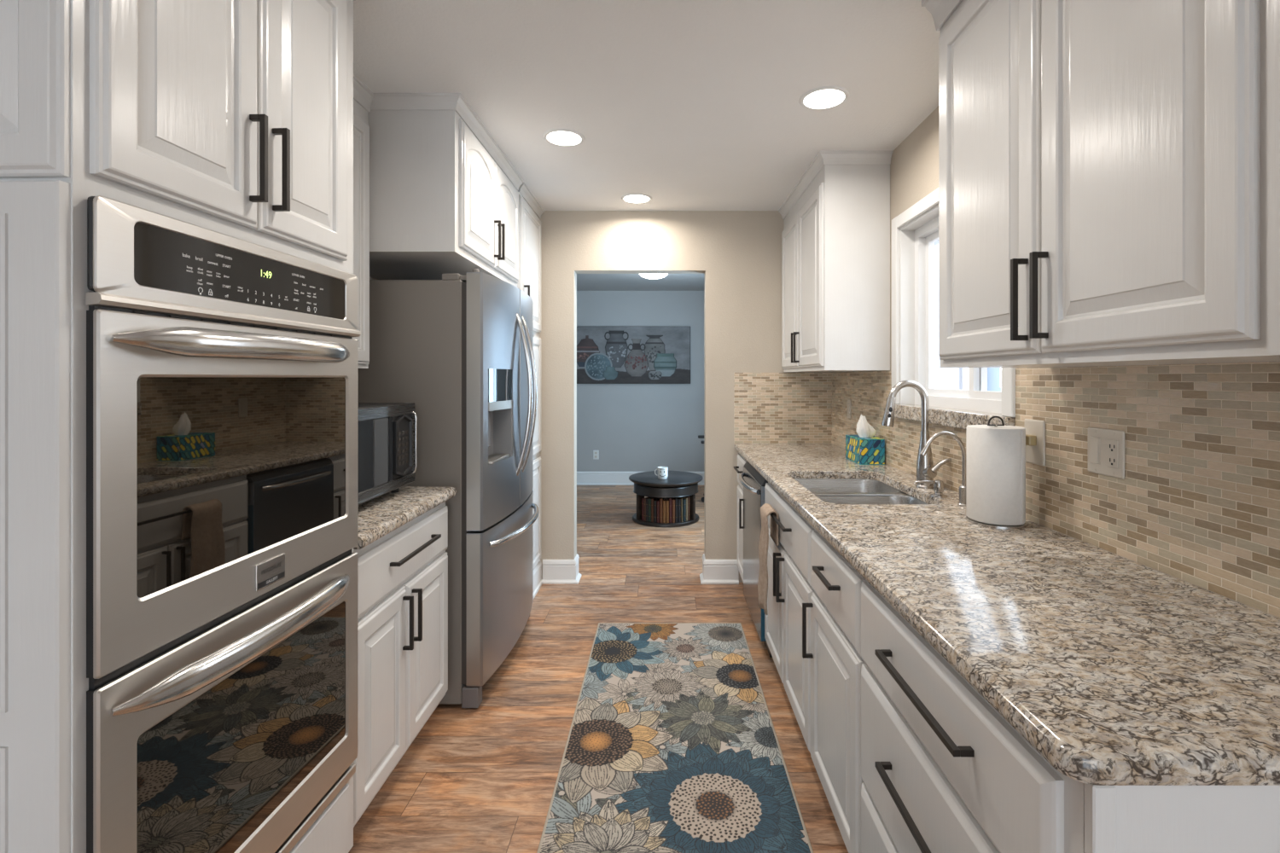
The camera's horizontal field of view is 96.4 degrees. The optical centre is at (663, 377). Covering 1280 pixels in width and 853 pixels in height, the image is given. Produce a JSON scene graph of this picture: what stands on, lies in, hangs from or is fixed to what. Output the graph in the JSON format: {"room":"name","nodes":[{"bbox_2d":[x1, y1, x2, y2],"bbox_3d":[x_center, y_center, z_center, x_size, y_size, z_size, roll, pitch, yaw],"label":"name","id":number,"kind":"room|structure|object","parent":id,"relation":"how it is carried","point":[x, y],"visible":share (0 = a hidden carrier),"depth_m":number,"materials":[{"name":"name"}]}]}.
{"room":"kitchen","nodes":[
{"label":"kitchen","id":0,"kind":"room"},
{"bbox_2d":[348,485,848,852],"bbox_3d":[0.050,1.386,1.855,6.700,0.080,10.910,0,0,0],"label":"floor","id":1,"kind":"structure","parent":0,"point":[482,779],"depth_m":2.30,"materials":[{"name":"brown wood"}]},
{"bbox_2d":[0,0,355,852],"bbox_3d":[-1.107,0.123,1.171,0.628,2.446,0.736,0,0,2],"label":"tall cabinet","id":2,"kind":"object","parent":1,"relation":"on","point":[232,118],"visible":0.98,"depth_m":0.83,"materials":[{"name":"white paint"}]},
{"bbox_2d":[85,195,360,852],"bbox_3d":[-1.066,0.388,1.187,0.628,1.317,0.679,0,0,2],"label":"wall oven","id":3,"kind":"object","parent":2,"relation":"in","point":[222,369],"visible":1,"depth_m":1.05,"materials":[{"name":"silver metal"}]},
{"bbox_2d":[353,501,448,827],"bbox_3d":[-1.127,0.907,1.909,0.627,0.878,0.706,0,0,0],"label":"base cabinet","id":4,"kind":"object","parent":1,"relation":"on","point":[403,574],"visible":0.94,"depth_m":1.82,"materials":[{"name":"white paint"}]},
{"bbox_2d":[353,486,456,549],"bbox_3d":[-1.130,0.449,1.921,0.620,0.036,0.728,0,0,0],"label":"countertop","id":5,"kind":"structure","parent":4,"relation":"on","point":[377,517],"depth_m":1.91,"materials":[{"name":"stone"}]},
{"bbox_2d":[357,402,417,505],"bbox_3d":[-1.149,0.264,1.945,0.414,0.335,0.510,0,0,0],"label":"microwave","id":6,"kind":"object","parent":5,"relation":"on","point":[386,432],"visible":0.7,"depth_m":1.97,"materials":[{"name":"silver plastic"}]},
{"bbox_2d":[357,268,539,708],"bbox_3d":[-1.017,0.447,2.766,0.786,1.790,0.898,0,0,0],"label":"refrigerator","id":7,"kind":"object","parent":1,"relation":"on","point":[457,347],"visible":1,"depth_m":2.32,"materials":[{"name":"grey metal"}]},
{"bbox_2d":[488,400,513,411],"bbox_3d":[-0.743,0.119,2.506,0.095,0.037,0.268,0,0,0],"label":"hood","id":8,"kind":"object","parent":7,"relation":"attached to","point":[493,405],"depth_m":2.50,"materials":[{"name":"silver metal"}]},
{"bbox_2d":[517,182,544,599],"bbox_3d":[-1.104,0.123,3.493,0.672,2.446,0.541,0,0,0],"label":"pantry cabinet","id":9,"kind":"object","parent":1,"relation":"on","point":[530,210],"visible":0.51,"depth_m":3.55,"materials":[{"name":"white paint"}]},
{"bbox_2d":[628,471,702,527],"bbox_3d":[0.018,1.143,5.460,0.704,0.405,0.704,0,0,0],"label":"round coffee table","id":10,"kind":"object","parent":1,"relation":"on","point":[677,484],"visible":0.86,"depth_m":5.25,"materials":[{"name":"brown wood"}]},
{"bbox_2d":[641,498,644,520],"bbox_3d":[-0.170,1.215,5.305,0.078,0.201,0.025,0,0,-40],"label":"book","id":11,"kind":"object","parent":10,"relation":"on","point":[642,499],"visible":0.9,"depth_m":5.28,"materials":[{"name":"red paper"}]},
{"bbox_2d":[644,497,650,521],"bbox_3d":[-0.153,1.211,5.286,0.025,0.210,0.078,0,0,45],"label":"book","id":12,"kind":"object","parent":10,"relation":"on","point":[645,498],"visible":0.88,"depth_m":5.26,"materials":[{"name":"brown paper"}]},
{"bbox_2d":[645,497,651,521],"bbox_3d":[-0.134,1.213,5.269,0.025,0.205,0.078,0,0,39],"label":"book","id":13,"kind":"object","parent":10,"relation":"on","point":[647,499],"visible":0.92,"depth_m":5.24,"materials":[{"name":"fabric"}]},
{"bbox_2d":[648,497,653,522],"bbox_3d":[-0.114,1.210,5.255,0.025,0.211,0.078,0,0,33],"label":"book","id":14,"kind":"object","parent":10,"relation":"on","point":[649,499],"visible":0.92,"depth_m":5.22,"materials":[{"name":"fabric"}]},
{"bbox_2d":[651,497,656,522],"bbox_3d":[-0.092,1.210,5.242,0.025,0.212,0.078,0,0,27],"label":"book","id":15,"kind":"object","parent":10,"relation":"on","point":[654,498],"visible":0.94,"depth_m":5.21,"materials":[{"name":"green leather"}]},
{"bbox_2d":[653,499,658,523],"bbox_3d":[-0.069,1.217,5.232,0.025,0.197,0.078,0,0,21],"label":"book","id":16,"kind":"object","parent":10,"relation":"on","point":[656,500],"visible":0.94,"depth_m":5.20,"materials":[{"name":"paper"}]},
{"bbox_2d":[657,500,659,523],"bbox_3d":[-0.045,1.218,5.224,0.025,0.195,0.078,0,0,15],"label":"book","id":17,"kind":"object","parent":10,"relation":"on","point":[658,501],"visible":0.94,"depth_m":5.19,"materials":[{"name":"paper"}]},
{"bbox_2d":[654,466,668,479],"bbox_3d":[-0.018,0.886,5.334,0.099,0.107,0.115,0,0,-44],"label":"mug","id":18,"kind":"object","parent":10,"relation":"on","point":[662,472],"visible":1,"depth_m":5.29,"materials":[{"name":"white ceramic"}]},
{"bbox_2d":[659,498,663,523],"bbox_3d":[-0.020,1.207,5.219,0.025,0.218,0.078,0,0,9],"label":"book","id":19,"kind":"object","parent":10,"relation":"on","point":[660,499],"visible":0.94,"depth_m":5.19,"materials":[{"name":"red paper"}]},
{"bbox_2d":[663,499,665,523],"bbox_3d":[0.004,1.214,5.216,0.025,0.202,0.079,0,0,0],"label":"book","id":20,"kind":"object","parent":10,"relation":"on","point":[664,500],"visible":1,"depth_m":5.18,"materials":[{"name":"brown paper"}]},
{"bbox_2d":[666,499,669,523],"bbox_3d":[0.032,1.215,5.216,0.025,0.201,0.079,0,0,0],"label":"book","id":21,"kind":"object","parent":10,"relation":"on","point":[667,501],"visible":1,"depth_m":5.18,"materials":[{"name":"brown paper"}]},
{"bbox_2d":[668,498,671,523],"bbox_3d":[0.056,1.205,5.219,0.025,0.222,0.078,0,0,-9],"label":"book","id":22,"kind":"object","parent":10,"relation":"on","point":[669,499],"visible":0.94,"depth_m":5.18,"materials":[{"name":"brown paper"}]},
{"bbox_2d":[671,498,674,523],"bbox_3d":[0.081,1.212,5.224,0.025,0.208,0.078,0,0,-15],"label":"book","id":23,"kind":"object","parent":10,"relation":"on","point":[672,499],"visible":0.94,"depth_m":5.19,"materials":[{"name":"paper"}]},
{"bbox_2d":[673,497,677,523],"bbox_3d":[0.105,1.207,5.232,0.025,0.218,0.078,0,0,-21],"label":"book","id":24,"kind":"object","parent":10,"relation":"on","point":[674,498],"visible":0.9,"depth_m":5.20,"materials":[{"name":"paper"}]},
{"bbox_2d":[677,498,680,522],"bbox_3d":[0.128,1.212,5.242,0.025,0.208,0.078,0,0,-27],"label":"book","id":25,"kind":"object","parent":10,"relation":"on","point":[678,499],"visible":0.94,"depth_m":5.21,"materials":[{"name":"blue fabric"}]},
{"bbox_2d":[677,497,682,522],"bbox_3d":[0.148,1.209,5.253,0.016,0.212,0.078,0,0,-33],"label":"book","id":26,"kind":"object","parent":10,"relation":"on","point":[677,497],"visible":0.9,"depth_m":5.22,"materials":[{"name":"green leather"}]},
{"bbox_2d":[682,499,686,521],"bbox_3d":[0.170,1.216,5.269,0.025,0.199,0.078,0,0,-39],"label":"book","id":27,"kind":"object","parent":10,"relation":"on","point":[683,500],"visible":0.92,"depth_m":5.24,"materials":[{"name":"paper"}]},
{"bbox_2d":[680,496,687,521],"bbox_3d":[0.189,1.209,5.286,0.025,0.212,0.078,0,0,-45],"label":"book","id":28,"kind":"object","parent":10,"relation":"on","point":[683,497],"visible":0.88,"depth_m":5.26,"materials":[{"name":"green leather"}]},
{"bbox_2d":[684,496,690,520],"bbox_3d":[0.206,1.206,5.305,0.078,0.218,0.025,0,0,40],"label":"book","id":29,"kind":"object","parent":10,"relation":"on","point":[689,514],"visible":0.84,"depth_m":5.28,"materials":[{"name":"paper"}]},
{"bbox_2d":[536,622,813,852],"bbox_3d":[0.032,1.342,1.930,0.780,0.008,2.380,0,0,0],"label":"runner rug","id":30,"kind":"object","parent":1,"relation":"on","point":[672,746],"visible":1,"depth_m":2.03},
{"bbox_2d":[698,435,703,502],"bbox_3d":[0.702,0.820,6.200,0.635,1.048,0.648,0,0,0],"label":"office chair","id":31,"kind":"object","parent":1,"relation":"on","point":[699,436],"visible":0.09,"depth_m":6.20,"materials":[{"name":"black"}]},
{"bbox_2d":[733,453,746,581],"bbox_3d":[0.775,0.907,3.538,0.666,0.878,0.447,0,0,0],"label":"base cabinet","id":32,"kind":"object","parent":1,"relation":"on","point":[741,461],"visible":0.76,"depth_m":3.56,"materials":[{"name":"white paint"}]},
{"bbox_2d":[738,461,772,657],"bbox_3d":[0.753,0.910,3.008,0.694,0.872,0.607,0,0,0],"label":"dishwasher","id":33,"kind":"object","parent":1,"relation":"on","point":[753,484],"visible":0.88,"depth_m":2.94,"materials":[{"name":"silver metal"}]},
{"bbox_2d":[764,482,814,753],"bbox_3d":[0.775,0.907,2.283,0.666,0.878,0.840,0,0,0],"label":"base cabinet","id":34,"kind":"object","parent":1,"relation":"on","point":[789,562],"visible":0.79,"depth_m":2.14,"materials":[{"name":"white paint"}]},
{"bbox_2d":[757,503,778,615],"bbox_3d":[0.433,0.753,2.404,0.070,0.425,0.178,0,0,0],"label":"dish towel","id":35,"kind":"object","parent":34,"relation":"hanging from","point":[766,509],"visible":0.94,"depth_m":2.38,"materials":[{"name":"beige fabric"}]},
{"bbox_2d":[802,529,866,852],"bbox_3d":[0.775,0.907,1.629,0.666,0.878,0.465,0,0,0],"label":"base cabinet","id":36,"kind":"object","parent":1,"relation":"on","point":[836,661],"visible":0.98,"depth_m":1.58,"materials":[{"name":"white paint"}]},
{"bbox_2d":[861,581,1279,852],"bbox_3d":[0.775,0.907,1.026,0.666,0.878,0.741,0,0,0],"label":"base cabinet","id":37,"kind":"object","parent":1,"relation":"on","point":[943,771],"visible":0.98,"depth_m":0.87,"materials":[{"name":"white paint"}]},
{"bbox_2d":[733,443,1279,785],"bbox_3d":[0.782,0.449,2.203,0.640,0.036,3.108,0,0,0],"label":"countertop","id":38,"kind":"structure","parent":37,"relation":"on","point":[1115,670],"depth_m":0.96,"materials":[{"name":"stone"}]},
{"bbox_2d":[794,478,927,504],"bbox_3d":[0.766,0.562,2.297,0.449,0.188,0.727,0,0,0],"label":"sink","id":39,"kind":"object","parent":38,"relation":"in","point":[833,491],"visible":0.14,"depth_m":2.52,"materials":[{"name":"silver metal"}]},
{"bbox_2d":[845,414,884,465],"bbox_3d":[1.032,0.303,2.941,0.124,0.254,0.218,0,0,0],"label":"tissue box","id":40,"kind":"object","parent":38,"relation":"on","point":[864,448],"visible":1,"depth_m":2.84,"materials":[{"name":"teal cardboard"}]},
{"bbox_2d":[845,435,859,464],"bbox_3d":[0.970,0.366,2.941,0.001,0.127,0.218,0,0,0],"label":"print","id":41,"kind":"object","parent":40,"relation":"attached to","point":[852,444],"depth_m":2.93},
{"bbox_2d":[848,435,884,439],"bbox_3d":[1.032,0.303,2.941,0.124,0.001,0.218,0,0,0],"label":"print","id":42,"kind":"object","parent":40,"relation":"on","point":[854,436],"depth_m":2.88},
{"bbox_2d":[859,439,884,465],"bbox_3d":[1.032,0.366,2.832,0.124,0.127,0.001,0,0,0],"label":"print","id":43,"kind":"object","parent":40,"relation":"attached to","point":[871,451],"depth_m":2.83},
{"bbox_2d":[881,380,951,488],"bbox_3d":[0.983,0.220,2.242,0.246,0.422,0.096,0,0,0],"label":"kitchen faucet","id":44,"kind":"object","parent":38,"relation":"on","point":[926,470],"visible":0.96,"depth_m":2.24,"materials":[{"name":"silver metal"}]},
{"bbox_2d":[913,479,947,498],"bbox_3d":[0.969,0.401,2.080,0.121,0.060,0.058,0,0,0],"label":"soap dispenser","id":45,"kind":"object","parent":38,"relation":"on","point":[938,484],"visible":1,"depth_m":2.07,"materials":[{"name":"silver metal"}]},
{"bbox_2d":[919,431,965,506],"bbox_3d":[0.958,0.306,1.930,0.185,0.250,0.040,0,0,0],"label":"water tap","id":46,"kind":"object","parent":38,"relation":"on","point":[962,503],"visible":0.76,"depth_m":1.92,"materials":[{"name":"silver metal"}]},
{"bbox_2d":[965,416,1027,529],"bbox_3d":[0.990,0.272,1.705,0.158,0.318,0.158,0,0,0],"label":"paper towel holder","id":47,"kind":"object","parent":38,"relation":"on","point":[970,520],"visible":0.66,"depth_m":1.65,"materials":[{"name":"silver metal"}]},
{"bbox_2d":[965,424,1025,525],"bbox_3d":[0.991,0.283,1.706,0.153,0.275,0.153,0,0,0],"label":"paper towel roll","id":48,"kind":"object","parent":47,"relation":"on","point":[995,456],"visible":1,"depth_m":1.64,"materials":[{"name":"white paper"}]},
{"bbox_2d":[576,290,703,471],"bbox_3d":[-0.970,0.123,7.270,4.460,2.446,0.120,0,0,0],"label":"wall","id":49,"kind":"structure","parent":0,"point":[633,427],"depth_m":7.21,"materials":[{"name":"blue paint"}]},
{"bbox_2d":[593,450,599,459],"bbox_3d":[-0.857,0.970,7.205,0.070,0.116,0.012,0,0,0],"label":"outlet","id":50,"kind":"object","parent":49,"relation":"attached to","point":[596,453],"visible":1,"depth_m":7.20,"materials":[{"name":"white plastic"}]},
{"bbox_2d":[576,326,690,383],"bbox_3d":[-0.435,-0.286,7.191,1.539,0.720,0.036,0,0,0],"label":"canvas painting","id":51,"kind":"object","parent":49,"relation":"attached to","point":[605,355],"visible":0.93,"depth_m":7.17,"materials":[{"name":"grey"}]},
{"bbox_2d":[576,471,703,485],"bbox_3d":[-0.930,1.264,7.194,4.140,0.165,0.032,0,0,0],"label":"baseboard","id":52,"kind":"structure","parent":49,"relation":"attached to","point":[583,478],"depth_m":7.20,"materials":[{"name":"white wood"}]},
{"bbox_2d":[353,0,940,290],"bbox_3d":[0.050,-1.140,1.855,6.700,0.080,10.910,0,0,0],"label":"ceiling","id":53,"kind":"structure","parent":0,"point":[685,105],"depth_m":2.13,"materials":[{"name":"white paint"}]},
{"bbox_2d":[542,128,585,146],"bbox_3d":[-0.457,-1.097,2.617,0.192,0.006,0.192,0,0,0],"label":"recessed light","id":54,"kind":"object","parent":53,"relation":"in","point":[561,137],"visible":1,"depth_m":2.61,"materials":[{"name":"white plastic"}]},
{"bbox_2d":[546,131,581,145],"bbox_3d":[-0.457,-1.096,2.617,0.156,0.001,0.156,0,0,0],"label":"diffuser","id":55,"kind":"object","parent":54,"relation":"attached to","point":[557,138],"depth_m":2.62,"materials":[{"name":"white plastic"}]},
{"bbox_2d":[621,192,651,203],"bbox_3d":[-0.167,-1.097,3.500,0.192,0.006,0.192,0,0,0],"label":"recessed light","id":56,"kind":"object","parent":53,"relation":"in","point":[636,198],"visible":1,"depth_m":3.49,"materials":[{"name":"white plastic"}]},
{"bbox_2d":[623,195,649,203],"bbox_3d":[-0.167,-1.096,3.500,0.156,0.001,0.156,0,0,0],"label":"diffuser","id":57,"kind":"object","parent":56,"relation":"attached to","point":[629,199],"depth_m":3.50,"materials":[{"name":"white plastic"}]},
{"bbox_2d":[639,273,668,279],"bbox_3d":[-0.105,-1.050,5.750,0.300,0.099,0.300,0,0,0],"label":"dome light","id":58,"kind":"object","parent":53,"relation":"attached to","point":[645,276],"visible":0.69,"depth_m":5.69,"materials":[{"name":"white glass"}]},
{"bbox_2d":[798,86,849,110],"bbox_3d":[0.630,-1.097,2.248,0.192,0.006,0.192,0,0,0],"label":"recessed light","id":59,"kind":"object","parent":53,"relation":"in","point":[823,97],"visible":1,"depth_m":2.23,"materials":[{"name":"white plastic"}]},
{"bbox_2d":[803,89,844,108],"bbox_3d":[0.630,-1.096,2.248,0.156,0.001,0.156,0,0,0],"label":"diffuser","id":60,"kind":"object","parent":59,"relation":"attached to","point":[812,98],"depth_m":2.24,"materials":[{"name":"white plastic"}]},
{"bbox_2d":[539,210,832,582],"bbox_3d":[-0.940,0.123,3.824,4.400,2.446,0.120,0,0,0],"label":"wall","id":61,"kind":"structure","parent":0,"point":[738,253],"depth_m":3.76,"materials":[{"name":"beige paint"}]},
{"bbox_2d":[542,553,581,584],"bbox_3d":[-0.677,1.271,3.808,0.235,0.150,0.152,0,0,0],"label":"baseboard","id":62,"kind":"structure","parent":61,"relation":"attached to","point":[555,572],"depth_m":3.75,"materials":[{"name":"white wood"}]},
{"bbox_2d":[699,553,738,584],"bbox_3d":[0.366,1.271,3.808,0.247,0.150,0.152,0,0,0],"label":"baseboard","id":63,"kind":"structure","parent":61,"relation":"attached to","point":[714,572],"depth_m":3.75,"materials":[{"name":"white wood"}]},
{"bbox_2d":[734,372,831,443],"bbox_3d":[0.783,0.199,3.760,0.639,0.465,0.007,0,0,0],"label":"backsplash","id":64,"kind":"structure","parent":61,"relation":"attached to","point":[770,408],"depth_m":3.76,"materials":[{"name":"tile"}]},
{"bbox_2d":[832,105,1272,616],"bbox_3d":[1.185,0.123,2.057,0.150,2.446,3.414,0,0,0],"label":"wall","id":65,"kind":"structure","parent":0,"point":[914,166],"depth_m":2.54,"materials":[{"name":"beige paint"}]},
{"bbox_2d":[778,150,892,372],"bbox_3d":[0.922,-0.569,3.264,0.371,1.063,0.997,0,0,0],"label":"upper cabinet","id":66,"kind":"object","parent":65,"relation":"attached to","point":[835,234],"visible":1,"depth_m":2.80,"materials":[{"name":"white paint"}]},
{"bbox_2d":[847,399,851,418],"bbox_3d":[1.099,0.183,3.395,0.009,0.115,0.070,0,0,0],"label":"outlet","id":67,"kind":"object","parent":65,"relation":"attached to","point":[849,401],"visible":1,"depth_m":3.38,"materials":[{"name":"beige plastic"}]},
{"bbox_2d":[847,402,849,414],"bbox_3d":[1.097,0.183,3.395,0.003,0.069,0.034,0,0,0],"label":"receptacle","id":68,"kind":"object","parent":67,"relation":"attached to","point":[848,404],"depth_m":3.39,"materials":[{"name":"beige plastic"}]},
{"bbox_2d":[891,187,1017,417],"bbox_3d":[1.175,-0.318,2.270,0.167,0.884,0.952,0,0,0],"label":"window","id":69,"kind":"structure","parent":65,"relation":"in","point":[915,231],"depth_m":2.61,"materials":[{"name":"white wood"}]},
{"bbox_2d":[894,404,1014,430],"bbox_3d":[1.164,0.155,2.270,0.172,0.062,0.940,0,0,0],"label":"window sill","id":70,"kind":"structure","parent":65,"relation":"attached to","point":[957,418],"depth_m":2.16,"materials":[{"name":"stone"}]},
{"bbox_2d":[1024,418,1045,466],"bbox_3d":[1.089,0.190,1.697,0.029,0.132,0.090,0,0,0],"label":"light switch","id":71,"kind":"object","parent":65,"relation":"attached to","point":[1035,429],"visible":0.8,"depth_m":1.68,"materials":[{"name":"beige plastic"}]},
{"bbox_2d":[832,361,1279,618],"bbox_3d":[1.107,0.199,2.179,0.007,0.465,3.157,0,0,0],"label":"backsplash","id":72,"kind":"structure","parent":65,"relation":"attached to","point":[1196,503],"depth_m":1.28,"materials":[{"name":"tile"}]},
{"bbox_2d":[921,0,1279,367],"bbox_3d":[0.922,-0.565,1.113,0.371,1.071,1.107,0,0,0],"label":"upper cabinet","id":73,"kind":"object","parent":65,"relation":"attached to","point":[1109,170],"visible":1,"depth_m":1.00,"materials":[{"name":"white paint"}]},
{"bbox_2d":[1088,427,1124,479],"bbox_3d":[1.098,0.185,1.425,0.012,0.116,0.117,0,0,0],"label":"outlet","id":74,"kind":"object","parent":65,"relation":"attached to","point":[1106,447],"visible":1,"depth_m":1.42,"materials":[{"name":"beige plastic"}]},
{"bbox_2d":[1106,439,1118,468],"bbox_3d":[1.096,0.185,1.396,0.004,0.068,0.034,0,0,0],"label":"receptacle","id":75,"kind":"object","parent":74,"relation":"attached to","point":[1112,445],"depth_m":1.39,"materials":[{"name":"beige plastic"}]},
{"bbox_3d":[-1.505,0.123,2.057,0.120,2.446,3.414,0,0,0],"label":"wall","id":76,"kind":"structure","parent":0,"visible":0},
{"bbox_2d":[353,73,373,368],"bbox_3d":[-1.280,-0.569,1.897,0.319,1.063,0.679,0,0,0],"label":"upper cabinet","id":77,"kind":"object","parent":76,"relation":"attached to","point":[363,96],"visible":0.18,"depth_m":2.17,"materials":[{"name":"white paint"}]},
{"bbox_2d":[368,93,523,287],"bbox_3d":[-1.104,-0.797,2.700,0.672,0.605,0.991,0,0,0],"label":"upper cabinet","id":78,"kind":"object","parent":76,"relation":"attached to","point":[444,194],"visible":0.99,"depth_m":2.24,"materials":[{"name":"white paint"}]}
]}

